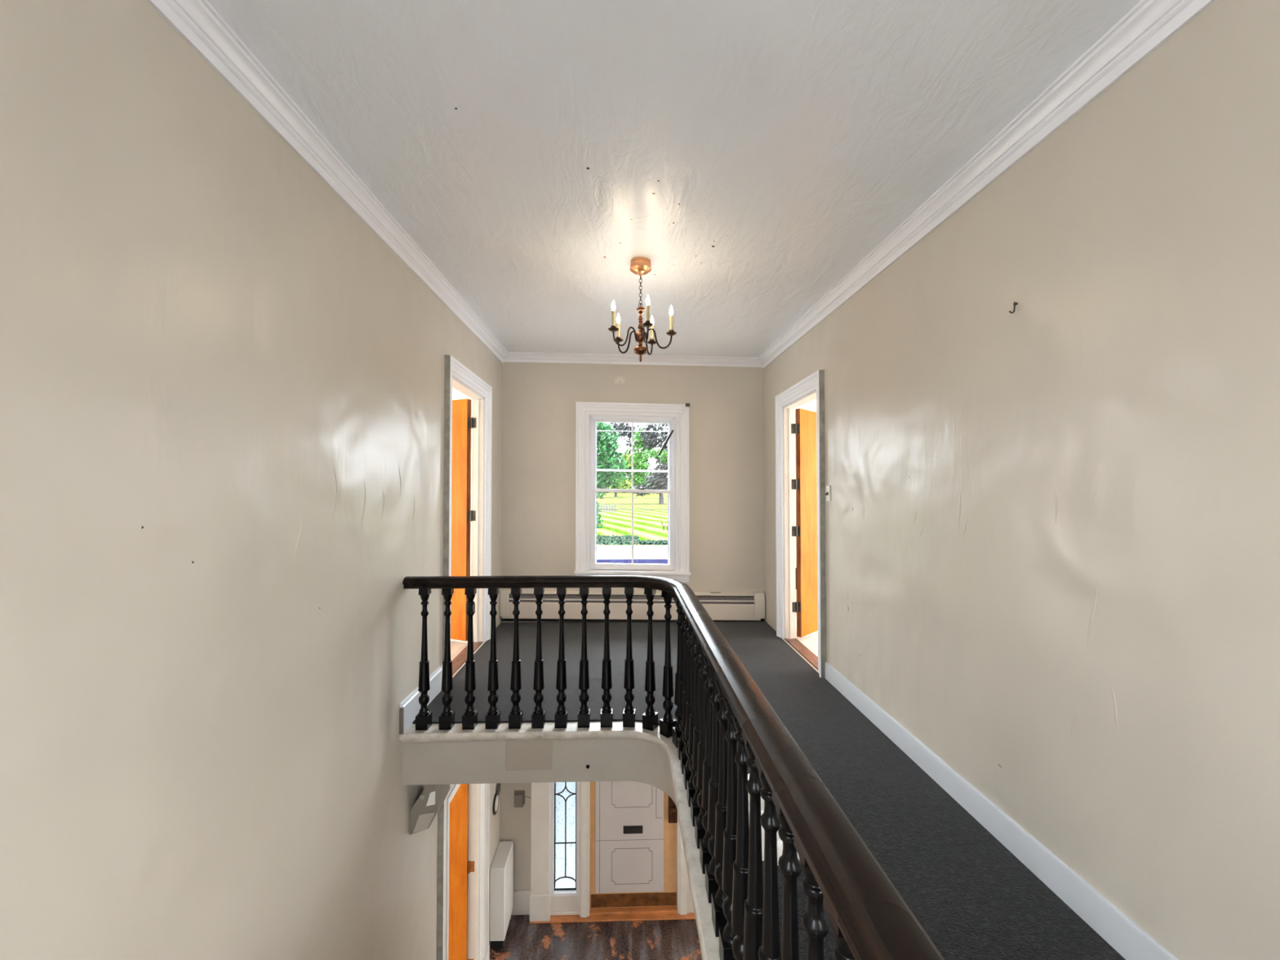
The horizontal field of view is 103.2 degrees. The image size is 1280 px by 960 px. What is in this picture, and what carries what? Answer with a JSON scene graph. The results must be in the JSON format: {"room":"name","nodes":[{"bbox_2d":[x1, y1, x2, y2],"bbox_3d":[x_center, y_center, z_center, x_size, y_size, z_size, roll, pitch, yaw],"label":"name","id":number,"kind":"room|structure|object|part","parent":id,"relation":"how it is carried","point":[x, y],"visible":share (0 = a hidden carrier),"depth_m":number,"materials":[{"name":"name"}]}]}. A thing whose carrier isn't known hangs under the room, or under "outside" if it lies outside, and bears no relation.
{"room":"upstairs landing","nodes":[
{"label":"upstairs landing","id":0,"kind":"room"},
{"bbox_2d":[0,0,502,959],"bbox_3d":[-1.380,1.436,1.329,0.109,5.980,8.000,0,-1,-2],"label":"wall","id":1,"kind":"structure","parent":0,"point":[222,390],"depth_m":1.53,"materials":[{"name":"beige paint"}]},
{"bbox_2d":[146,0,507,363],"bbox_3d":[-1.292,-1.344,1.386,0.074,0.158,8.000,0,-1,-2],"label":"trim","id":2,"kind":"structure","parent":1,"relation":"attached to","point":[197,21],"depth_m":1.93,"materials":[{"name":"white wood"}]},
{"bbox_2d":[399,663,442,734],"bbox_3d":[-1.379,1.378,3.250,0.022,0.172,0.682,0,-1,-2],"label":"baseboard","id":3,"kind":"structure","parent":1,"relation":"attached to","point":[410,707],"depth_m":3.08,"materials":[{"name":"grey paint"}]},
{"bbox_2d":[409,784,449,834],"bbox_3d":[-1.306,1.980,3.160,0.165,0.314,0.242,0,-1,-2],"label":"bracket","id":4,"kind":"object","parent":1,"relation":"attached to","point":[425,809],"visible":0.82,"depth_m":3.06,"materials":[{"name":"grey"}]},
{"bbox_2d":[436,783,489,959],"bbox_3d":[-1.840,3.331,4.090,0.934,2.300,1.226,0,-1,-2],"label":"door","id":5,"kind":"structure","parent":1,"relation":"in","point":[464,815],"depth_m":4.46,"materials":[{"name":"orange wood"}]},
{"bbox_2d":[442,354,492,677],"bbox_3d":[-1.609,0.302,4.486,0.674,2.372,1.712,1,-1,-34],"label":"door","id":6,"kind":"structure","parent":1,"relation":"in","point":[459,511],"depth_m":4.63,"materials":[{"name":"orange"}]},
{"bbox_2d":[492,791,498,814],"bbox_3d":[-1.441,3.236,5.079,0.018,0.196,0.196,0,-1,-2],"label":"mirror","id":7,"kind":"object","parent":1,"relation":"attached to","point":[495,802],"visible":1,"depth_m":5.04,"materials":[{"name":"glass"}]},
{"bbox_2d":[495,783,500,793],"bbox_3d":[-1.447,3.133,5.186,0.014,0.170,0.170,0,-1,-2],"label":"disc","id":8,"kind":"object","parent":1,"relation":"attached to","point":[498,785],"visible":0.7,"depth_m":5.16,"materials":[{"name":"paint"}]},
{"bbox_2d":[511,889,530,915],"bbox_3d":[0.063,4.307,1.318,2.785,0.240,8.000,0,-1,-2],"label":"baseboard","id":9,"kind":"structure","parent":1,"relation":"attached to","point":[521,897],"depth_m":5.26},
{"bbox_2d":[399,720,719,959],"bbox_3d":[0.063,1.583,1.372,2.785,0.312,8.000,0,-1,-2],"label":"trim","id":10,"kind":"structure","parent":1,"relation":"attached to","point":[617,753],"depth_m":2.96,"materials":[{"name":"beige paint"}]},
{"bbox_2d":[402,575,944,959],"bbox_3d":[-0.493,0.976,1.016,1.651,0.888,4.101,0,-1,-2],"label":"stair railing","id":11,"kind":"object","parent":10,"relation":"on","point":[720,705],"visible":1,"depth_m":1.48,"materials":[{"name":"black wood"}]},
{"bbox_2d":[450,387,471,660],"bbox_3d":[-3.275,0.054,3.997,3.510,3.010,4.000,0,-1,-2],"label":"wall","id":12,"kind":"structure","parent":0,"point":[456,646],"depth_m":5.92,"materials":[{"name":"beige paint"}]},
{"bbox_2d":[505,739,552,770],"bbox_3d":[-0.649,1.604,2.969,0.273,0.186,0.006,0,-1,-2],"label":"access panel","id":13,"kind":"object","parent":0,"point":[520,755],"visible":0.81,"depth_m":2.97,"materials":[{"name":"beige paint"}]},
{"bbox_2d":[489,915,702,959],"bbox_3d":[0.060,4.478,1.395,2.785,0.100,8.160,0,-1,-2],"label":"floor","id":14,"kind":"structure","parent":0,"point":[657,940],"depth_m":4.95,"materials":[{"name":"wood"}]},
{"bbox_2d":[489,840,513,948],"bbox_3d":[-1.375,4.118,5.057,0.147,0.765,0.387,0,-1,-2],"label":"radiator cover","id":15,"kind":"object","parent":14,"relation":"on","point":[501,870],"visible":1,"depth_m":4.87,"materials":[{"name":"white metal"}]},
{"bbox_3d":[-1.304,4.078,5.062,0.005,0.645,0.360,0,-1,-2],"label":"panel","id":16,"kind":"part","parent":15,"relation":"part of","materials":[{"name":"white plastic"}]},
{"bbox_2d":[500,361,764,890],"bbox_3d":[-0.068,1.568,5.451,2.995,6.080,0.160,0,-1,-2],"label":"wall","id":17,"kind":"structure","parent":0,"point":[540,399],"depth_m":5.41,"materials":[{"name":"beige paint"}]},
{"bbox_2d":[514,790,531,807],"bbox_3d":[-1.222,3.316,5.279,0.180,0.153,0.040,0,-1,-2],"label":"box","id":18,"kind":"object","parent":17,"relation":"attached to","point":[519,795],"visible":0.99,"depth_m":5.26,"materials":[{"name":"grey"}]},
{"bbox_3d":[-1.257,3.307,5.292,0.110,0.135,0.012,0,-1,-2],"label":"plate","id":19,"kind":"part","parent":18,"relation":"part of","materials":[{"name":"brown"}]},
{"bbox_2d":[550,782,579,915],"bbox_3d":[-0.777,3.425,5.309,0.300,2.120,0.125,0,-1,-2],"label":"window","id":20,"kind":"structure","parent":17,"relation":"in","point":[565,796],"depth_m":5.29,"materials":[{"name":"white"}]},
{"bbox_3d":[-0.777,4.393,5.290,0.300,0.185,0.125,0,-1,-2],"label":"panel","id":21,"kind":"part","parent":20,"relation":"part of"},
{"bbox_3d":[-0.777,3.338,5.313,0.234,1.865,0.004,0,-1,-2],"label":"pane","id":22,"kind":"part","parent":20,"relation":"part of","materials":[{"name":"clear glass"}]},
{"bbox_2d":[528,781,695,924],"bbox_3d":[-0.251,3.206,5.345,1.755,2.600,0.295,0,-1,-2],"label":"door","id":23,"kind":"structure","parent":17,"relation":"in","point":[633,865],"depth_m":5.30,"materials":[{"name":"white paint"}]},
{"bbox_3d":[-0.064,4.384,5.297,0.892,0.133,0.006,0,-1,-2],"label":"kick plate","id":24,"kind":"part","parent":23,"relation":"part of","materials":[{"name":"gold metal"}]},
{"bbox_3d":[0.342,3.424,5.257,0.060,0.060,0.060,0,-1,-2],"label":"knob","id":25,"kind":"part","parent":23,"relation":"part of","materials":[{"name":"brown metal"}]},
{"bbox_2d":[614,377,625,383],"bbox_3d":[-0.213,-1.066,5.413,0.107,0.068,0.010,0,-1,-2],"label":"wall plate","id":26,"kind":"object","parent":17,"relation":"attached to","point":[617,380],"visible":1,"depth_m":5.41,"materials":[{"name":"beige plastic"}]},
{"bbox_2d":[499,589,764,622],"bbox_3d":[-0.068,1.332,5.335,2.769,0.368,0.080,0,-1,-2],"label":"baseboard heater","id":27,"kind":"object","parent":17,"relation":"attached to","point":[720,606],"visible":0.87,"depth_m":5.32,"materials":[{"name":"beige metal"}]},
{"bbox_3d":[-0.068,1.305,5.346,2.649,0.293,0.059,0,-1,-2],"label":"panel","id":28,"kind":"part","parent":27,"relation":"part of","materials":[{"name":"beige metal"}]},
{"bbox_2d":[573,401,691,582],"bbox_3d":[-0.080,0.132,5.459,1.229,1.912,0.260,0,-1,-2],"label":"window","id":29,"kind":"structure","parent":17,"relation":"in","point":[588,413],"depth_m":5.39,"materials":[{"name":"white wood"}]},
{"bbox_3d":[-0.081,-0.263,5.494,0.881,0.813,0.036,0,-1,-2],"label":"sash","id":30,"kind":"part","parent":29,"relation":"part of","materials":[{"name":"white"}]},
{"bbox_3d":[-0.083,-0.102,5.545,0.805,0.036,0.013,0,-1,-2],"label":"storm rail","id":31,"kind":"part","parent":29,"relation":"part of","materials":[{"name":"white wood"}]},
{"bbox_3d":[-0.080,0.531,5.437,0.881,0.869,0.036,0,-1,-2],"label":"sash","id":32,"kind":"part","parent":29,"relation":"part of","materials":[{"name":"white wood"}]},
{"bbox_3d":[-0.081,0.158,5.492,0.925,1.687,0.192,0,-1,-2],"label":"frame","id":33,"kind":"part","parent":29,"relation":"part of","materials":[{"name":"white wood"}]},
{"bbox_3d":[-0.083,0.145,5.541,0.835,1.629,0.015,0,-1,-2],"label":"storm frame","id":34,"kind":"part","parent":29,"relation":"part of","materials":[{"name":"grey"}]},
{"bbox_3d":[-0.078,0.978,5.377,1.229,0.056,0.130,0,-1,-2],"label":"sill","id":35,"kind":"part","parent":29,"relation":"part of","materials":[{"name":"white wood"}]},
{"bbox_2d":[657,403,689,456],"bbox_3d":[0.356,-0.531,5.367,0.347,0.562,0.024,0,-1,-5],"label":"curtain rod","id":36,"kind":"object","parent":29,"relation":"attached to","point":[686,404],"visible":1,"depth_m":5.35,"materials":[{"name":"black metal"}]},
{"bbox_2d":[503,351,762,367],"bbox_3d":[-0.064,-1.280,5.390,2.785,0.130,0.074,0,-1,-2],"label":"trim","id":37,"kind":"structure","parent":17,"relation":"attached to","point":[512,357],"depth_m":5.39,"materials":[{"name":"white wood"}]},
{"bbox_2d":[207,0,1141,357],"bbox_3d":[0.063,-1.424,1.431,2.995,0.337,8.200,0,-1,-2],"label":"ceiling","id":38,"kind":"structure","parent":0,"point":[755,153],"depth_m":1.94,"materials":[{"name":"white paint"}]},
{"bbox_2d":[608,257,676,361],"bbox_3d":[0.015,-1.035,3.106,0.413,0.626,0.417,0,-1,-2],"label":"chandelier","id":39,"kind":"object","parent":38,"relation":"hanging from","point":[640,266],"visible":1,"depth_m":3.08,"materials":[{"name":"orange metal"}]},
{"bbox_3d":[-0.157,-1.036,3.016,0.023,0.067,0.023,0,-1,-2],"label":"bulb","id":40,"kind":"part","parent":39,"relation":"part of","materials":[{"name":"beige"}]},
{"bbox_3d":[-0.138,-1.032,3.236,0.023,0.067,0.023,0,-1,-2],"label":"bulb","id":41,"kind":"part","parent":39,"relation":"part of","materials":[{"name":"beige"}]},
{"bbox_3d":[-0.088,-0.866,3.054,0.173,0.130,0.011,1,-1,-31],"label":"arm","id":42,"kind":"part","parent":39,"relation":"part of","materials":[{"name":"brown metal"}]},
{"bbox_3d":[-0.076,-0.863,3.180,0.173,0.130,0.011,-1,-1,41],"label":"arm","id":43,"kind":"part","parent":39,"relation":"part of","materials":[{"name":"brown metal"}]},
{"bbox_3d":[0.004,-1.157,3.115,0.012,0.207,0.019,-1,-2,43],"label":"chain","id":44,"kind":"part","parent":39,"relation":"part of","materials":[{"name":"brown metal"}]},
{"bbox_3d":[0.028,-0.867,3.005,0.011,0.130,0.173,0,-1,-13],"label":"arm","id":45,"kind":"part","parent":39,"relation":"part of","materials":[{"name":"brown metal"}]},
{"bbox_3d":[0.046,-1.038,2.929,0.023,0.067,0.023,0,-1,-2],"label":"bulb","id":46,"kind":"part","parent":39,"relation":"part of","materials":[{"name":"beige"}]},
{"bbox_3d":[0.046,-0.863,3.208,0.011,0.130,0.173,0,-1,23],"label":"arm","id":47,"kind":"part","parent":39,"relation":"part of","materials":[{"name":"brown metal"}]},
{"bbox_3d":[0.111,-0.865,3.100,0.173,0.130,0.011,0,-1,5],"label":"arm","id":48,"kind":"part","parent":39,"relation":"part of","materials":[{"name":"brown metal"}]},
{"bbox_3d":[0.191,-1.035,3.096,0.023,0.067,0.023,0,-1,-2],"label":"bulb","id":49,"kind":"part","parent":39,"relation":"part of","materials":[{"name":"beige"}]},
{"bbox_2d":[412,620,1125,959],"bbox_3d":[0.063,1.432,1.375,2.785,0.030,8.000,0,-1,-2],"label":"floor","id":50,"kind":"structure","parent":0,"point":[972,897],"depth_m":2.33,"materials":[{"name":"grey carpet"}]},
{"bbox_2d":[747,773,799,865],"bbox_3d":[0.559,1.419,2.181,0.284,0.025,0.610,0,-1,-2],"label":"plastic sheet","id":51,"kind":"object","parent":50,"relation":"on","point":[780,842],"visible":0.02,"depth_m":1.98,"materials":[{"name":"white plastic"}]},
{"bbox_2d":[794,398,817,656],"bbox_3d":[3.170,0.058,4.203,3.395,3.010,4.000,0,-1,-2],"label":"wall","id":52,"kind":"structure","parent":0,"point":[810,641],"depth_m":4.97,"materials":[{"name":"beige paint"}]},
{"bbox_2d":[763,0,1279,959],"bbox_3d":[1.505,1.438,1.421,0.109,5.980,8.000,0,-1,-2],"label":"wall","id":53,"kind":"structure","parent":0,"point":[1052,523],"depth_m":1.61,"materials":[{"name":"beige paint"}]},
{"bbox_2d":[775,369,826,678],"bbox_3d":[1.494,0.340,4.633,0.536,2.302,1.701,0,-1,23],"label":"door","id":54,"kind":"structure","parent":53,"relation":"in","point":[809,484],"depth_m":4.74,"materials":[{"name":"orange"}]},
{"bbox_2d":[825,484,831,501],"bbox_3d":[1.369,0.097,3.708,0.026,0.115,0.072,0,-1,-2],"label":"light switch","id":55,"kind":"object","parent":53,"relation":"attached to","point":[828,494],"visible":1,"depth_m":3.70,"materials":[{"name":"beige plastic"}]},
{"bbox_2d":[758,0,1216,368],"bbox_3d":[1.417,-1.269,1.471,0.074,0.230,8.000,0,-1,-2],"label":"trim","id":56,"kind":"structure","parent":53,"relation":"attached to","point":[1149,24],"depth_m":1.84,"materials":[{"name":"white wood"}]},
{"bbox_2d":[825,662,1178,959],"bbox_3d":[1.474,1.343,0.586,0.014,0.126,6.330,0,-1,-2],"label":"baseboard","id":57,"kind":"structure","parent":53,"relation":"attached to","point":[1128,939],"depth_m":1.89,"materials":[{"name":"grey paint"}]},
{"bbox_2d":[1008,302,1017,313],"bbox_3d":[1.427,-0.659,1.939,0.033,0.043,0.012,0,-1,-2],"label":"wall hook","id":58,"kind":"object","parent":53,"relation":"attached to","point":[1015,304],"visible":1,"depth_m":1.94,"materials":[{"name":"grey metal"}]},
{"label":"outside","id":59,"kind":"structure","parent":0,"visible":0},
{"bbox_2d":[596,430,667,431],"bbox_3d":[-0.832,-2.948,26.050,44.003,0.956,0.038,0,-1,-2],"label":"wire","id":60,"kind":"object","parent":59,"point":[597,430],"visible":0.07,"depth_m":26.03,"materials":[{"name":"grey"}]},
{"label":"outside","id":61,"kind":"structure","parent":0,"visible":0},
{"bbox_2d":[634,497,667,498],"bbox_3d":[-0.864,0.513,26.981,44.002,0.944,0.028,0,-1,-2],"label":"wire","id":62,"kind":"object","parent":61,"point":[634,498],"visible":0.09,"depth_m":27.01,"materials":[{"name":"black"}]},
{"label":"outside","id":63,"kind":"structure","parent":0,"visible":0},
{"bbox_2d":[596,503,667,504],"bbox_3d":[-0.896,0.876,27.974,44.002,0.944,0.028,0,-1,-2],"label":"wire","id":64,"kind":"object","parent":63,"point":[597,504],"visible":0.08,"depth_m":27.97,"materials":[{"name":"black"}]},
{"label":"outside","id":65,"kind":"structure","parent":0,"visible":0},
{"bbox_2d":[596,508,625,509],"bbox_3d":[-0.928,1.227,28.967,44.002,0.948,0.031,0,-1,-2],"label":"wire","id":66,"kind":"object","parent":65,"point":[597,508],"visible":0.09,"depth_m":28.93,"materials":[{"name":"black"}]},
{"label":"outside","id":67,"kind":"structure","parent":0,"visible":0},
{"bbox_2d":[596,492,667,545],"bbox_3d":[-7.451,5.920,232.609,320.000,7.720,374.400,0,-1,-2],"label":"lawn","id":68,"kind":"structure","parent":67,"point":[647,518],"depth_m":76.66,"materials":[{"name":"green plant"}]},
{"bbox_2d":[598,504,617,512],"bbox_3d":[-5.946,5.123,91.799,3.739,1.550,0.110,0,-1,-2],"label":"picket fence","id":69,"kind":"object","parent":68,"relation":"on","point":[601,506],"visible":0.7,"depth_m":91.77,"materials":[{"name":"grey paint"}]},
{"bbox_2d":[596,422,629,528],"bbox_3d":[-5.112,-0.332,61.965,7.659,16.076,3.471,0,-1,-2],"label":"tree","id":70,"kind":"object","parent":68,"relation":"on","point":[607,455],"visible":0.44,"depth_m":61.41,"materials":[{"name":"green plant"}]},
{"bbox_2d":[608,450,634,497],"bbox_3d":[-7.743,-1.922,174.823,11.448,16.112,7.806,0,-1,-2],"label":"tree","id":71,"kind":"object","parent":68,"relation":"on","point":[628,482],"visible":0.42,"depth_m":174.23,"materials":[{"name":"green plant"}]},
{"bbox_2d":[596,534,667,545],"bbox_3d":[-0.586,5.811,49.394,16.229,0.467,7.231,0,-1,-2],"label":"undergrowth","id":72,"kind":"object","parent":68,"relation":"on","point":[604,540],"visible":0.43,"depth_m":47.95,"materials":[{"name":"green plant"}]},
{"bbox_2d":[600,422,666,493],"bbox_3d":[-6.632,-9.864,229.925,45.743,34.464,16.904,0,-1,-2],"label":"tree","id":73,"kind":"object","parent":68,"relation":"on","point":[620,427],"visible":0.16,"depth_m":228.68,"materials":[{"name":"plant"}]},
{"bbox_2d":[620,426,656,488],"bbox_3d":[0.071,-7.105,190.117,15.333,26.478,8.474,0,-1,-2],"label":"tree","id":74,"kind":"object","parent":68,"relation":"on","point":[640,462],"visible":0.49,"depth_m":188.75,"materials":[{"name":"green plant"}]},
{"bbox_2d":[633,423,667,503],"bbox_3d":[4.599,-4.793,125.299,13.766,21.920,5.875,0,-1,-2],"label":"tree","id":75,"kind":"object","parent":68,"relation":"on","point":[660,478],"visible":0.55,"depth_m":124.48,"materials":[{"name":"grey plant"}]},
{"bbox_2d":[641,444,667,466],"bbox_3d":[6.655,-1.535,100.315,12.614,15.384,9.312,0,-1,-2],"label":"tree","id":76,"kind":"object","parent":68,"relation":"on","point":[664,455],"visible":0.3,"depth_m":99.76,"materials":[{"name":"green plant"}]},
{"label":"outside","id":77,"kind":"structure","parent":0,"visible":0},
{"bbox_2d":[596,545,667,548],"bbox_3d":[-1.427,5.952,44.469,120.000,0.250,2.000,0,-1,-2],"label":"pavement","id":78,"kind":"structure","parent":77,"point":[597,546],"depth_m":44.12,"materials":[{"name":"white concrete"}]},
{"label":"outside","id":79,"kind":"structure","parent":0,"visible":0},
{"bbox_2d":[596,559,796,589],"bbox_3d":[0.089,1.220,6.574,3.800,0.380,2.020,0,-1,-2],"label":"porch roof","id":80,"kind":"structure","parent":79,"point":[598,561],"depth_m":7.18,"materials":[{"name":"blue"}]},
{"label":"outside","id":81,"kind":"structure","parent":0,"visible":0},
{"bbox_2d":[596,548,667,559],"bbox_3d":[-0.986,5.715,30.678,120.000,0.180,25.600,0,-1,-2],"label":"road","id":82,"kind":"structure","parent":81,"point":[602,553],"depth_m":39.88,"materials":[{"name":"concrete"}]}
]}

